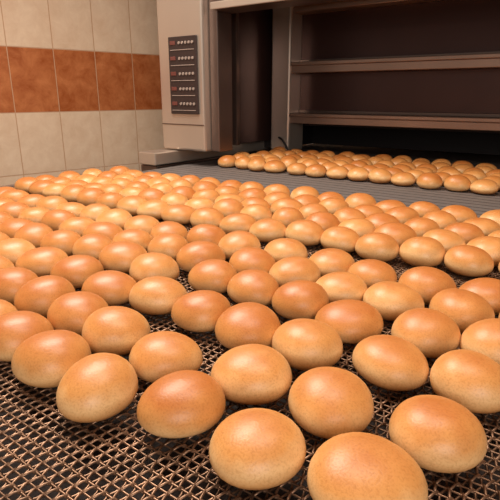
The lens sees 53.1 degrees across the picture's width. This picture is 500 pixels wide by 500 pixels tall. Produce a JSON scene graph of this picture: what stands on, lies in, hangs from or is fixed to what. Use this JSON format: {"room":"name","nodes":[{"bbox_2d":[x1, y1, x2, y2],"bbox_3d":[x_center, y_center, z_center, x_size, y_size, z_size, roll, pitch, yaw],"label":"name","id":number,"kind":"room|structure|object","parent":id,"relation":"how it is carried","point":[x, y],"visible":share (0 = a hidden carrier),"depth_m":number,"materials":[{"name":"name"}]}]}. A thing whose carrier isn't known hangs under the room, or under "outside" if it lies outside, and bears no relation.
{"room":"processing plant","nodes":[
{"label":"processing plant","id":0,"kind":"room"},
{"bbox_2d":[0,0,302,185],"bbox_3d":[-2.252,-1.154,2.681,7.600,3.200,0.102,-15,23,-40],"label":"wall","id":1,"kind":"structure","parent":0,"point":[80,80],"depth_m":3.56,"materials":[{"name":"tile"}]},
{"bbox_2d":[139,141,270,165],"bbox_3d":[-0.201,-0.664,3.291,0.135,0.070,1.270,12,21,35],"label":"ledge","id":2,"kind":"object","parent":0,"point":[160,156],"depth_m":2.94,"materials":[{"name":"beige metal"}]},
{"bbox_2d":[231,13,239,144],"bbox_3d":[-0.092,-1.619,2.844,0.050,2.010,0.030,12,21,35],"label":"guard","id":3,"kind":"object","parent":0,"point":[235,16],"depth_m":3.01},
{"bbox_2d":[210,0,286,9],"bbox_3d":[1.411,-0.871,1.374,4.000,0.035,0.015,12,21,35],"label":"hood lip","id":4,"kind":"object","parent":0,"point":[223,4],"depth_m":2.42,"materials":[{"name":"beige metal"}]},
{"bbox_2d":[264,140,270,147],"bbox_3d":[0.166,-1.432,3.354,0.190,1.470,0.070,12,21,35],"label":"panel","id":5,"kind":"object","parent":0,"point":[267,144],"depth_m":3.55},
{"bbox_2d":[213,0,343,13],"bbox_3d":[1.463,-1.209,1.343,4.000,0.700,0.160,12,21,35],"label":"beam","id":6,"kind":"structure","parent":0,"point":[289,3],"depth_m":2.39,"materials":[{"name":"brown metal"}]},
{"bbox_2d":[302,144,499,162],"bbox_3d":[2.253,-0.087,3.145,4.380,0.885,0.850,12,21,35],"label":"oven base","id":7,"kind":"object","parent":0,"point":[356,149],"depth_m":3.69,"materials":[{"name":"black metal"}]},
{"bbox_3d":[0.252,0.933,1.528,9.000,0.100,8.200,12,21,35],"label":"floor","id":8,"kind":"structure","parent":0,"visible":0},
{"bbox_2d":[141,149,270,170],"bbox_3d":[-0.203,-0.195,3.451,0.135,0.910,1.250,12,21,35],"label":"guide base","id":9,"kind":"object","parent":8,"relation":"on","point":[144,167],"visible":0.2,"depth_m":2.95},
{"bbox_2d":[157,0,211,151],"bbox_3d":[-0.328,-1.549,2.619,0.330,2.010,0.170,12,21,35],"label":"column","id":10,"kind":"structure","parent":9,"relation":"on","point":[176,18],"depth_m":2.71,"materials":[{"name":"metal"}]},
{"bbox_2d":[162,123,203,125],"bbox_3d":[-0.380,-0.705,2.809,0.320,0.006,0.003,12,21,35],"label":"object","id":11,"kind":"structure","parent":10,"relation":"attached to","point":[162,123],"depth_m":2.80,"materials":[{"name":"metal"}]},
{"bbox_2d":[168,35,198,114],"bbox_3d":[-0.360,-0.945,2.713,0.205,0.400,0.012,12,21,35],"label":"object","id":12,"kind":"object","parent":10,"relation":"attached to","point":[188,68],"visible":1,"depth_m":2.70,"materials":[{"name":"grey"}]},
{"bbox_2d":[209,0,232,151],"bbox_3d":[-0.156,-1.520,2.527,0.058,2.010,0.120,12,21,35],"label":"flange","id":13,"kind":"object","parent":10,"relation":"attached to","point":[219,22],"visible":1,"depth_m":2.68,"materials":[{"name":"metal"}]},
{"bbox_2d":[0,174,499,499],"bbox_3d":[-0.159,0.509,1.201,3.000,0.903,1.930,12,21,35],"label":"conveyor","id":14,"kind":"object","parent":8,"relation":"on","point":[45,454],"visible":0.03,"depth_m":0.60,"materials":[{"name":"black metal"}]},
{"bbox_2d":[141,149,499,217],"bbox_3d":[1.042,0.111,2.478,3.000,0.904,1.610,12,21,35],"label":"conveyor","id":15,"kind":"object","parent":8,"relation":"on","point":[441,197],"visible":0.13,"depth_m":2.25,"materials":[{"name":"metal"}]},
{"bbox_2d":[0,146,499,499],"bbox_3d":[0.444,-0.136,1.634,2.931,0.068,2.546,12,21,35],"label":"buns","id":16,"kind":"object","parent":15,"relation":"on","point":[60,237],"visible":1,"depth_m":0.84,"materials":[{"name":"orange food"}]},
{"bbox_2d":[271,7,302,150],"bbox_3d":[0.253,-1.400,3.218,0.145,1.490,0.190,12,21,35],"label":"post","id":17,"kind":"object","parent":15,"relation":"on","point":[286,24],"visible":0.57,"depth_m":3.23,"materials":[{"name":"metal"}]},
{"bbox_2d":[278,137,288,149],"bbox_3d":[0.215,-0.695,3.287,0.030,0.090,0.129,-9,20,-28],"label":"lever","id":18,"kind":"object","parent":17,"relation":"attached to","point":[280,138],"visible":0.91,"depth_m":3.25,"materials":[{"name":"black metal"}]},
{"bbox_3d":[2.166,-1.314,2.639,4.380,1.290,1.145,12,21,35],"label":"oven","id":19,"kind":"object","parent":8,"relation":"on","visible":0},
{"bbox_2d":[239,9,272,143],"bbox_3d":[-0.098,-1.659,2.973,0.120,2.010,0.700,12,21,35],"label":"recess wall","id":20,"kind":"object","parent":19,"relation":"attached to","point":[255,27],"visible":0.29,"depth_m":3.22,"materials":[{"name":"brown metal"}]},
{"bbox_2d":[302,125,312,144],"bbox_3d":[0.309,-0.924,3.935,0.060,0.214,0.650,12,21,35],"label":"chamber","id":21,"kind":"object","parent":19,"relation":"attached to","point":[307,130],"visible":0.24,"depth_m":4.11,"materials":[{"name":"black"}]},
{"bbox_2d":[293,0,442,14],"bbox_3d":[1.926,-1.148,2.016,4.000,0.033,0.185,12,21,35],"label":"ledge","id":22,"kind":"object","parent":19,"relation":"attached to","point":[351,4],"visible":0.8,"depth_m":2.90,"materials":[{"name":"metal"}]},
{"bbox_2d":[293,0,348,6],"bbox_3d":[1.921,-1.173,2.002,4.000,0.022,0.200,12,21,35],"label":"ledge","id":23,"kind":"object","parent":22,"relation":"on","point":[344,0],"visible":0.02,"depth_m":2.96,"materials":[{"name":"metal"}]},
{"bbox_2d":[290,117,499,130],"bbox_3d":[1.926,-0.521,2.212,4.000,0.042,0.185,12,21,35],"label":"ledge","id":24,"kind":"object","parent":19,"relation":"attached to","point":[484,126],"visible":0.76,"depth_m":2.85,"materials":[{"name":"metal"}]},
{"bbox_2d":[289,113,499,122],"bbox_3d":[1.921,-0.550,2.196,4.000,0.022,0.200,12,21,35],"label":"ledge","id":25,"kind":"object","parent":24,"relation":"on","point":[321,115],"visible":0.8,"depth_m":2.84,"materials":[{"name":"metal"}]},
{"bbox_2d":[292,58,499,73],"bbox_3d":[1.926,-0.818,2.119,4.000,0.044,0.185,12,21,35],"label":"ledge","id":26,"kind":"object","parent":19,"relation":"attached to","point":[485,63],"visible":1,"depth_m":2.78,"materials":[{"name":"metal"}]},
{"bbox_2d":[290,53,499,65],"bbox_3d":[1.921,-0.848,2.103,4.000,0.022,0.200,12,21,35],"label":"ledge","id":27,"kind":"object","parent":26,"relation":"on","point":[488,55],"visible":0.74,"depth_m":2.75,"materials":[{"name":"metal"}]},
{"bbox_2d":[300,68,499,113],"bbox_3d":[1.957,-0.692,2.203,4.000,0.246,0.060,12,21,35],"label":"panel","id":28,"kind":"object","parent":19,"relation":"attached to","point":[457,90],"depth_m":2.91,"materials":[{"name":"brown metal"}]},
{"bbox_2d":[298,110,499,116],"bbox_3d":[1.935,-0.575,2.208,4.000,0.018,0.015,12,21,35],"label":"door frame","id":29,"kind":"structure","parent":28,"relation":"attached to","point":[299,111],"depth_m":2.93,"materials":[{"name":"metal"}]},
{"bbox_2d":[301,0,499,59],"bbox_3d":[1.957,-1.009,2.104,4.000,0.285,0.060,12,21,35],"label":"panel","id":30,"kind":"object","parent":19,"relation":"attached to","point":[445,26],"depth_m":2.83,"materials":[{"name":"brown metal"}]},
{"bbox_2d":[300,51,499,61],"bbox_3d":[1.935,-0.872,2.115,4.000,0.018,0.015,12,21,35],"label":"door frame","id":31,"kind":"structure","parent":30,"relation":"attached to","point":[485,52],"depth_m":2.85,"materials":[{"name":"metal"}]},
{"bbox_2d":[303,124,499,133],"bbox_3d":[2.048,-0.634,2.684,4.380,0.024,0.740,12,21,35],"label":"roof","id":32,"kind":"structure","parent":19,"relation":"attached to","point":[377,127],"depth_m":3.03,"materials":[{"name":"black metal"}]},
{"bbox_2d":[313,126,499,154],"bbox_3d":[2.253,-0.626,2.977,4.380,0.214,0.050,12,21,35],"label":"chamber","id":33,"kind":"object","parent":19,"relation":"attached to","point":[440,141],"visible":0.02,"depth_m":3.70,"materials":[{"name":"black"}]}
]}

